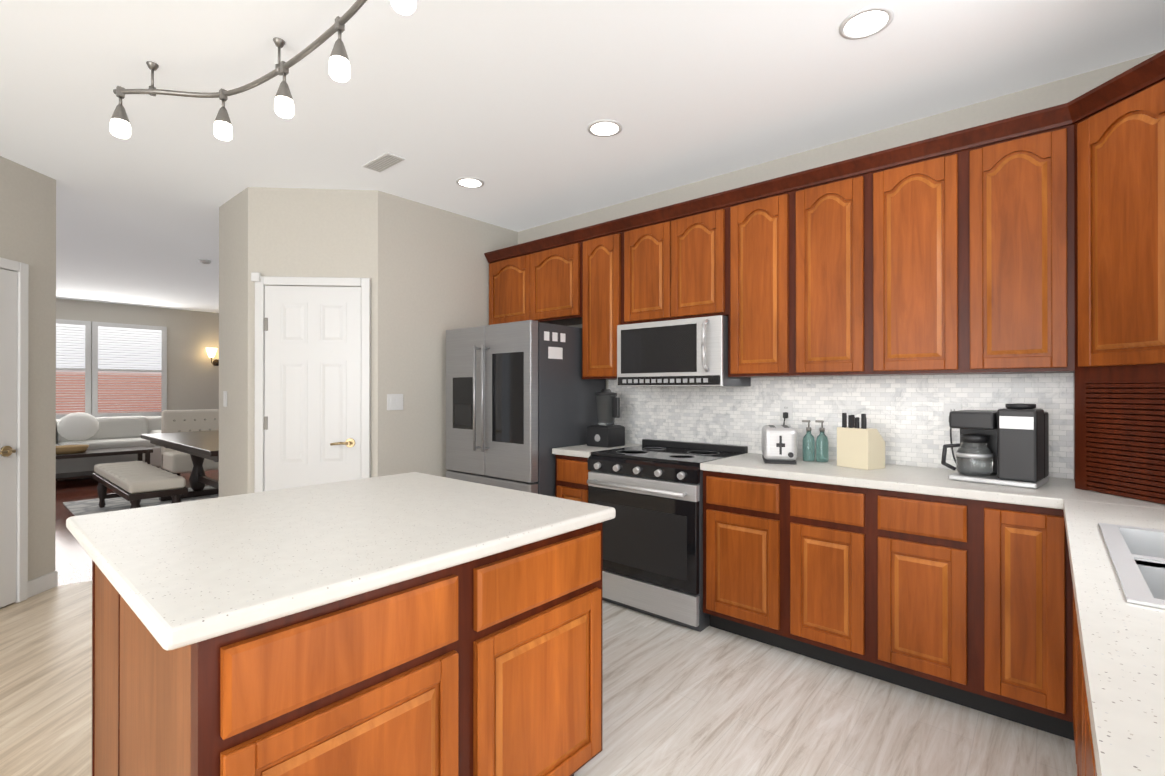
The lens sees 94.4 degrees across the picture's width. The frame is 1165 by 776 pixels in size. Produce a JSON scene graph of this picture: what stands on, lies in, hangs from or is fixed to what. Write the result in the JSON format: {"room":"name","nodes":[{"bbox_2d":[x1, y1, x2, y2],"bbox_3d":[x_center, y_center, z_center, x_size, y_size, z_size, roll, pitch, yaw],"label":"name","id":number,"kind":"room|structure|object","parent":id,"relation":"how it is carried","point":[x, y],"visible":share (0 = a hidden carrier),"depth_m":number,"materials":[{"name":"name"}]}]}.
{"room":"kitchen","nodes":[
{"label":"kitchen","id":0,"kind":"room"},
{"bbox_2d":[0,156,55,607],"bbox_3d":[-3.420,-0.040,1.503,0.120,2.710,4.200,0,0,-4],"label":"wall","id":1,"kind":"structure","parent":0,"point":[28,216],"depth_m":3.48,"materials":[{"name":"beige paint"}]},
{"bbox_2d":[0,269,16,607],"bbox_3d":[-3.452,0.298,2.909,0.586,2.018,0.586,0,0,41],"label":"hall door","id":2,"kind":"structure","parent":1,"relation":"in","point":[8,396],"depth_m":3.26,"materials":[{"name":"white paint"}]},
{"bbox_2d":[0,257,28,602],"bbox_3d":[-3.446,0.271,2.909,0.030,2.095,0.938,0,0,-4],"label":"door frame","id":3,"kind":"structure","parent":1,"relation":"attached to","point":[21,269],"depth_m":3.34,"materials":[{"name":"white paint"}]},
{"bbox_2d":[56,298,218,414],"bbox_3d":[-8.285,-0.023,8.138,0.150,2.710,9.000,0,0,41],"label":"wall","id":4,"kind":"structure","parent":0,"point":[192,375],"depth_m":9.46,"materials":[{"name":"beige paint"}]},
{"bbox_2d":[56,319,90,418],"bbox_3d":[-8.114,-0.283,8.182,0.050,1.550,1.030,0,0,41],"label":"window","id":5,"kind":"structure","parent":4,"relation":"in","point":[73,366],"depth_m":8.41,"materials":[{"name":"white paint"}]},
{"bbox_2d":[92,321,166,416],"bbox_3d":[-7.471,-0.281,8.928,0.050,1.550,1.000,0,0,41],"label":"window","id":6,"kind":"structure","parent":4,"relation":"in","point":[129,369],"depth_m":8.91,"materials":[{"name":"white paint"}]},
{"bbox_2d":[206,348,218,365],"bbox_3d":[-6.599,-0.555,9.789,0.247,0.318,0.416,0,0,41],"label":"sconce","id":7,"kind":"object","parent":4,"relation":"attached to","point":[211,352],"visible":0.56,"depth_m":9.65,"materials":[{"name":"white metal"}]},
{"bbox_2d":[219,187,517,496],"bbox_3d":[-1.682,-0.032,4.464,1.250,2.710,1.940,0,0,41],"label":"wall","id":8,"kind":"structure","parent":0,"point":[424,268],"depth_m":3.90,"materials":[{"name":"beige paint"}]},
{"bbox_2d":[223,391,226,406],"bbox_3d":[-2.664,0.082,4.021,0.075,0.115,0.009,0,0,41],"label":"light switch","id":9,"kind":"object","parent":8,"relation":"attached to","point":[224,398],"visible":1,"depth_m":4.01,"materials":[{"name":"white paint"}]},
{"bbox_2d":[251,272,370,492],"bbox_3d":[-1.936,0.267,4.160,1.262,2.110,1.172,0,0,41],"label":"door frame","id":10,"kind":"structure","parent":8,"relation":"attached to","point":[261,282],"depth_m":3.73,"materials":[{"name":"white paint"}]},
{"bbox_2d":[264,286,360,490],"bbox_3d":[-1.869,0.302,3.745,0.469,2.013,0.474,0,0,41],"label":"pantry door","id":11,"kind":"structure","parent":8,"relation":"in","point":[312,422],"depth_m":3.74,"materials":[{"name":"white paint"}]},
{"bbox_2d":[387,394,402,409],"bbox_3d":[-1.347,0.101,3.885,0.009,0.115,0.128,0,0,41],"label":"light switch","id":12,"kind":"object","parent":8,"relation":"attached to","point":[394,401],"visible":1,"depth_m":3.88,"materials":[{"name":"white paint"}]},
{"bbox_2d":[0,467,1076,775],"bbox_3d":[-3.608,1.352,4.102,12.500,0.060,9.000,0,0,41],"label":"floor","id":13,"kind":"structure","parent":0,"point":[679,700],"depth_m":2.20,"materials":[{"name":"wood"}]},
{"bbox_2d":[56,446,152,480],"bbox_3d":[-6.853,1.105,7.461,0.600,0.450,1.350,0,0,41],"label":"coffee table","id":14,"kind":"object","parent":13,"relation":"on","point":[140,451],"visible":0.35,"depth_m":7.45,"materials":[{"name":"brown wood"}]},
{"bbox_2d":[56,445,88,453],"bbox_3d":[-6.967,0.834,7.329,0.400,0.090,0.394,0,0,41],"label":"basket","id":15,"kind":"object","parent":14,"relation":"on","point":[67,449],"visible":0.83,"depth_m":7.25,"materials":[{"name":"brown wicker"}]},
{"bbox_2d":[56,416,160,473],"bbox_3d":[-7.661,0.891,7.895,0.950,0.880,2.650,0,0,41],"label":"sofa","id":16,"kind":"object","parent":13,"relation":"on","point":[120,432],"visible":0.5,"depth_m":8.28,"materials":[{"name":"grey fabric"}]},
{"bbox_2d":[57,412,98,440],"bbox_3d":[-7.424,0.567,7.948,0.210,0.418,0.448,0,0,41],"label":"pillow","id":17,"kind":"object","parent":16,"relation":"on","point":[78,426],"visible":1,"depth_m":7.90,"materials":[{"name":"white fabric"}]},
{"bbox_2d":[63,486,218,515],"bbox_3d":[-4.024,1.323,5.879,3.450,0.010,2.050,0,0,41],"label":"dining rug","id":18,"kind":"object","parent":13,"relation":"on","point":[83,507],"visible":0.14,"depth_m":6.16,"materials":[{"name":"grey fabric"}]},
{"bbox_2d":[92,461,187,508],"bbox_3d":[-4.564,1.076,5.521,1.900,0.481,0.440,0,0,41],"label":"bench","id":19,"kind":"object","parent":18,"relation":"on","point":[134,483],"visible":0.79,"depth_m":5.07,"materials":[{"name":"beige fabric"}]},
{"bbox_2d":[141,430,218,500],"bbox_3d":[-3.996,0.937,5.989,2.750,0.761,0.950,0,0,41],"label":"dining table","id":20,"kind":"object","parent":18,"relation":"on","point":[199,447],"visible":0.5,"depth_m":6.20,"materials":[{"name":"brown wood"}]},
{"bbox_2d":[161,409,218,475],"bbox_3d":[-5.323,0.820,7.628,0.640,1.019,0.900,0,0,41],"label":"settee","id":21,"kind":"object","parent":13,"relation":"on","point":[175,461],"visible":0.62,"depth_m":7.47,"materials":[{"name":"beige fabric"}]},
{"bbox_2d":[66,472,615,775],"bbox_3d":[-0.747,0.859,1.748,1.220,0.915,1.230,0,0,41],"label":"kitchen island","id":22,"kind":"object","parent":13,"relation":"on","point":[413,624],"visible":1,"depth_m":1.33,"materials":[{"name":"brown wood"}]},
{"bbox_2d":[446,320,604,496],"bbox_3d":[-0.460,0.439,4.092,0.946,1.765,0.846,0,0,41],"label":"refrigerator","id":23,"kind":"object","parent":13,"relation":"on","point":[520,401],"visible":0.69,"depth_m":3.74,"materials":[{"name":"grey metal"}]},
{"bbox_2d":[556,455,590,502],"bbox_3d":[0.131,0.884,3.768,0.330,0.876,0.620,0,0,41],"label":"base cabinet","id":24,"kind":"object","parent":13,"relation":"on","point":[571,474],"depth_m":3.54,"materials":[{"name":"brown wood"}]},
{"bbox_2d":[552,443,641,458],"bbox_3d":[0.122,0.426,3.759,0.330,0.040,0.624,0,0,41],"label":"countertop","id":25,"kind":"structure","parent":24,"relation":"on","point":[580,451],"depth_m":3.57,"materials":[{"name":"white stone"}]},
{"bbox_2d":[587,389,624,447],"bbox_3d":[0.172,0.207,3.788,0.210,0.397,0.192,0,0,41],"label":"blender","id":26,"kind":"object","parent":25,"relation":"on","point":[606,432],"visible":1,"depth_m":3.73,"materials":[{"name":"black plastic"}]},
{"bbox_2d":[587,439,747,631],"bbox_3d":[0.514,0.843,3.366,0.768,0.955,0.722,0,0,41],"label":"range","id":27,"kind":"object","parent":13,"relation":"on","point":[650,491],"visible":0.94,"depth_m":3.10,"materials":[{"name":"grey"}]},
{"bbox_2d":[703,471,783,648],"bbox_3d":[1.013,0.882,3.007,0.448,0.876,0.620,0,0,41],"label":"base cabinet","id":28,"kind":"object","parent":13,"relation":"on","point":[743,515],"depth_m":2.77,"materials":[{"name":"brown wood"}]},
{"bbox_2d":[784,479,871,676],"bbox_3d":[1.327,0.881,2.737,0.380,0.876,0.620,0,0,41],"label":"base cabinet","id":29,"kind":"object","parent":13,"relation":"on","point":[828,530],"depth_m":2.50,"materials":[{"name":"brown wood"}]},
{"bbox_2d":[872,491,979,710],"bbox_3d":[1.613,0.880,2.491,0.375,0.876,0.620,0,0,41],"label":"base cabinet","id":30,"kind":"object","parent":13,"relation":"on","point":[935,582],"depth_m":2.25,"materials":[{"name":"brown wood"}]},
{"bbox_2d":[700,453,1164,510],"bbox_3d":[1.632,0.422,2.457,2.106,0.040,0.624,0,0,41],"label":"countertop","id":31,"kind":"structure","parent":30,"relation":"on","point":[909,480],"depth_m":2.35,"materials":[{"name":"white stone"}]},
{"bbox_2d":[762,425,796,463],"bbox_3d":[1.087,0.307,2.992,0.170,0.192,0.292,0,0,16],"label":"toaster","id":32,"kind":"object","parent":31,"relation":"on","point":[779,444],"visible":1,"depth_m":2.87,"materials":[{"name":"silver metal"}]},
{"bbox_2d":[802,420,814,461],"bbox_3d":[1.252,0.291,2.990,0.067,0.225,0.064,0,0,41],"label":"soap bottle","id":33,"kind":"object","parent":31,"relation":"on","point":[808,442],"visible":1,"depth_m":2.97,"materials":[{"name":"teal glass"}]},
{"bbox_2d":[815,420,828,461],"bbox_3d":[1.314,0.291,2.963,0.067,0.225,0.064,0,0,41],"label":"soap bottle","id":34,"kind":"object","parent":31,"relation":"on","point":[822,448],"visible":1,"depth_m":2.94,"materials":[{"name":"teal glass"}]},
{"bbox_2d":[837,413,884,469],"bbox_3d":[1.419,0.265,2.753,0.140,0.275,0.170,0,0,-29],"label":"knife block","id":35,"kind":"object","parent":31,"relation":"on","point":[863,447],"visible":1,"depth_m":2.70,"materials":[{"name":"beige wood"}]},
{"bbox_2d":[941,403,1048,488],"bbox_3d":[1.791,0.233,2.349,0.270,0.337,0.328,0,0,-41],"label":"coffee maker","id":36,"kind":"object","parent":31,"relation":"on","point":[1008,445],"visible":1,"depth_m":2.24,"materials":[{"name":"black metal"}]},
{"bbox_2d":[1074,370,1164,503],"bbox_3d":[2.208,0.166,1.974,0.604,0.470,0.625,0,0,41],"label":"appliance garage","id":37,"kind":"object","parent":31,"relation":"on","point":[1119,419],"depth_m":1.99,"materials":[{"name":"brown wood"}]},
{"bbox_2d":[980,503,1073,739],"bbox_3d":[1.865,0.880,2.272,0.293,0.876,0.620,0,0,41],"label":"base cabinet","id":38,"kind":"object","parent":13,"relation":"on","point":[1026,584],"depth_m":2.04,"materials":[{"name":"brown wood"}]},
{"bbox_2d":[1073,607,1082,775],"bbox_3d":[1.873,0.878,1.596,0.620,0.876,0.358,0,0,41],"label":"base cabinet","id":39,"kind":"object","parent":13,"relation":"on","point":[1077,679],"depth_m":1.62,"materials":[{"name":"brown wood"}]},
{"bbox_2d":[1063,499,1164,775],"bbox_3d":[0.762,0.417,0.336,0.632,0.040,3.722,0,0,41],"label":"countertop","id":40,"kind":"structure","parent":39,"relation":"on","point":[1122,642],"depth_m":0.84,"materials":[{"name":"white stone"}]},
{"bbox_2d":[1098,523,1164,608],"bbox_3d":[1.432,0.305,1.145,0.450,0.597,0.760,0,0,41],"label":"sink","id":41,"kind":"object","parent":40,"relation":"in","point":[1137,555],"visible":0.65,"depth_m":1.24,"materials":[{"name":"silver metal"}]},
{"bbox_2d":[1083,711,1090,775],"bbox_3d":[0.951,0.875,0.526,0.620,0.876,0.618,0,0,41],"label":"base cabinet","id":42,"kind":"object","parent":13,"relation":"on","point":[1086,746],"depth_m":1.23,"materials":[{"name":"brown wood"}]},
{"bbox_2d":[0,0,1164,312],"bbox_3d":[-3.608,-1.438,4.109,12.500,0.100,9.000,0,0,41],"label":"ceiling","id":43,"kind":"structure","parent":0,"point":[506,102],"depth_m":2.55,"materials":[{"name":"white paint"}]},
{"bbox_2d":[198,259,210,263],"bbox_3d":[-4.091,-1.368,5.846,0.120,0.030,0.120,0,0,41],"label":"smoke detector","id":44,"kind":"object","parent":43,"relation":"attached to","point":[204,261],"visible":0.98,"depth_m":5.82,"materials":[{"name":"white paint"}]},
{"bbox_2d":[110,0,415,140],"bbox_3d":[-1.025,-1.237,1.765,2.241,0.312,0.482,0,0,41],"label":"track light","id":45,"kind":"object","parent":43,"relation":"attached to","point":[339,71],"visible":1,"depth_m":2.15,"materials":[{"name":"silver metal"}]},
{"bbox_2d":[362,152,404,171],"bbox_3d":[-1.225,-1.385,3.321,0.300,0.010,0.120,0,0,41],"label":"ceiling vent","id":46,"kind":"object","parent":43,"relation":"in","point":[385,161],"visible":0.98,"depth_m":3.31,"materials":[{"name":"white metal"}]},
{"bbox_2d":[456,177,483,187],"bbox_3d":[-0.759,-1.386,3.646,0.186,0.006,0.186,0,0,41],"label":"recessed light","id":47,"kind":"object","parent":43,"relation":"in","point":[469,182],"visible":1,"depth_m":3.64,"materials":[{"name":"white paint"}]},
{"bbox_2d":[587,119,621,136],"bbox_3d":[0.119,-1.388,2.888,0.186,0.006,0.186,0,0,41],"label":"recessed light","id":48,"kind":"object","parent":43,"relation":"in","point":[604,128],"visible":1,"depth_m":2.88,"materials":[{"name":"white paint"}]},
{"bbox_2d":[839,6,893,39],"bbox_3d":[1.081,-1.390,2.059,0.186,0.006,0.186,0,0,41],"label":"recessed light","id":49,"kind":"object","parent":43,"relation":"in","point":[866,22],"visible":1,"depth_m":2.05,"materials":[{"name":"white paint"}]},
{"bbox_2d":[518,52,1159,388],"bbox_3d":[0.629,-0.034,3.851,5.750,2.710,0.150,0,0,41],"label":"wall","id":50,"kind":"structure","parent":0,"point":[1052,94],"depth_m":2.96,"materials":[{"name":"beige paint"}]},
{"bbox_2d":[486,246,535,324],"bbox_3d":[-0.472,-0.790,4.470,0.569,0.565,0.349,0,0,41],"label":"upper cabinet","id":51,"kind":"object","parent":50,"relation":"attached to","point":[512,275],"depth_m":4.32,"materials":[{"name":"brown wood"}]},
{"bbox_2d":[536,234,579,325],"bbox_3d":[-0.118,-0.791,4.165,0.569,0.565,0.349,0,0,41],"label":"upper cabinet","id":52,"kind":"object","parent":50,"relation":"attached to","point":[558,262],"depth_m":3.99,"materials":[{"name":"brown wood"}]},
{"bbox_2d":[576,226,619,379],"bbox_3d":[0.235,-0.569,3.859,0.364,1.010,0.349,0,0,41],"label":"upper cabinet","id":53,"kind":"object","parent":50,"relation":"attached to","point":[599,318],"depth_m":3.73,"materials":[{"name":"brown wood"}]},
{"bbox_2d":[620,210,679,324],"bbox_3d":[0.536,-0.750,3.601,0.429,0.650,0.349,0,0,41],"label":"upper cabinet","id":54,"kind":"object","parent":50,"relation":"attached to","point":[649,247],"depth_m":3.46,"materials":[{"name":"brown wood"}]},
{"bbox_2d":[617,315,750,386],"bbox_3d":[0.622,-0.212,3.450,0.749,0.405,0.464,0,0,41],"label":"microwave","id":55,"kind":"object","parent":54,"relation":"attached to","point":[690,352],"visible":0.98,"depth_m":3.27,"materials":[{"name":"grey metal"}]},
{"bbox_2d":[680,198,727,318],"bbox_3d":[0.783,-0.750,3.387,0.429,0.650,0.349,0,0,41],"label":"upper cabinet","id":56,"kind":"object","parent":50,"relation":"attached to","point":[703,229],"depth_m":3.21,"materials":[{"name":"brown wood"}]},
{"bbox_2d":[728,182,791,377],"bbox_3d":[1.085,-0.571,3.126,0.369,1.010,0.349,0,0,41],"label":"upper cabinet","id":57,"kind":"object","parent":50,"relation":"attached to","point":[759,222],"depth_m":2.98,"materials":[{"name":"brown wood"}]},
{"bbox_2d":[792,162,871,376],"bbox_3d":[1.365,-0.572,2.885,0.370,1.010,0.349,0,0,41],"label":"upper cabinet","id":58,"kind":"object","parent":50,"relation":"attached to","point":[832,213],"depth_m":2.74,"materials":[{"name":"brown wood"}]},
{"bbox_2d":[608,373,1073,478],"bbox_3d":[1.307,0.170,3.159,2.920,0.510,0.011,0,0,41],"label":"tile backsplash","id":59,"kind":"structure","parent":50,"relation":"attached to","point":[904,415],"depth_m":2.97,"materials":[{"name":"tile"}]},
{"bbox_2d":[780,402,792,420],"bbox_3d":[1.216,0.140,3.222,0.075,0.115,0.008,0,0,41],"label":"outlet","id":60,"kind":"object","parent":59,"relation":"attached to","point":[786,407],"visible":1,"depth_m":3.22,"materials":[{"name":"white paint"}]},
{"bbox_2d":[783,412,787,424],"bbox_3d":[1.186,0.271,3.177,0.044,0.253,0.100,0,0,41],"label":"cord","id":61,"kind":"object","parent":60,"relation":"attached to","point":[785,414],"visible":0.38,"depth_m":3.21,"materials":[{"name":"black plastic"}]},
{"bbox_2d":[944,403,961,425],"bbox_3d":[1.841,0.133,2.684,0.075,0.115,0.008,0,0,41],"label":"outlet","id":62,"kind":"object","parent":59,"relation":"attached to","point":[949,408],"visible":0.58,"depth_m":2.69,"materials":[{"name":"white paint"}]},
{"bbox_2d":[950,428,955,462],"bbox_3d":[1.824,0.267,2.626,0.078,0.258,0.101,0,0,41],"label":"cord","id":63,"kind":"object","parent":62,"relation":"attached to","point":[951,443],"visible":0.5,"depth_m":2.65,"materials":[{"name":"black plastic"}]},
{"bbox_2d":[872,142,960,375],"bbox_3d":[1.650,-0.572,2.639,0.383,1.010,0.349,0,0,41],"label":"upper cabinet","id":64,"kind":"object","parent":50,"relation":"attached to","point":[914,194],"depth_m":2.50,"materials":[{"name":"brown wood"}]},
{"bbox_2d":[956,110,1071,373],"bbox_3d":[1.935,-0.573,2.362,0.410,1.010,0.397,0,0,41],"label":"upper cabinet","id":65,"kind":"object","parent":50,"relation":"attached to","point":[1032,242],"depth_m":2.27,"materials":[{"name":"brown wood"}]},
{"bbox_2d":[1068,58,1163,373],"bbox_3d":[2.208,-0.574,1.976,0.604,1.010,0.625,0,0,41],"label":"upper cabinet","id":66,"kind":"object","parent":50,"relation":"attached to","point":[1116,128],"depth_m":1.98,"materials":[{"name":"brown wood"}]},
{"bbox_2d":[1136,50,1164,65],"bbox_3d":[1.976,-0.607,1.951,0.267,1.048,0.267,0,0,41],"label":"upper cabinet","id":67,"kind":"object","parent":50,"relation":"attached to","point":[1160,55],"depth_m":1.83,"materials":[{"name":"brown wood"}]},
{"bbox_2d":[1164,54,1164,369],"bbox_3d":[1.976,-0.575,1.532,0.376,1.010,0.447,0,0,41],"label":"upper cabinet","id":68,"kind":"object","parent":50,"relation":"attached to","point":[1164,54],"depth_m":1.84,"materials":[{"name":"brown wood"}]},
{"bbox_3d":[-2.801,-0.020,9.252,6.700,2.710,0.150,0,0,41],"label":"wall","id":69,"kind":"structure","parent":0,"visible":0},
{"bbox_2d":[28,571,57,597],"bbox_3d":[-5.752,1.276,5.852,6.666,0.100,8.850,0,0,41],"label":"baseboard","id":70,"kind":"structure","parent":69,"relation":"attached to","point":[41,584],"depth_m":3.49,"materials":[{"name":"white paint"}]}
]}

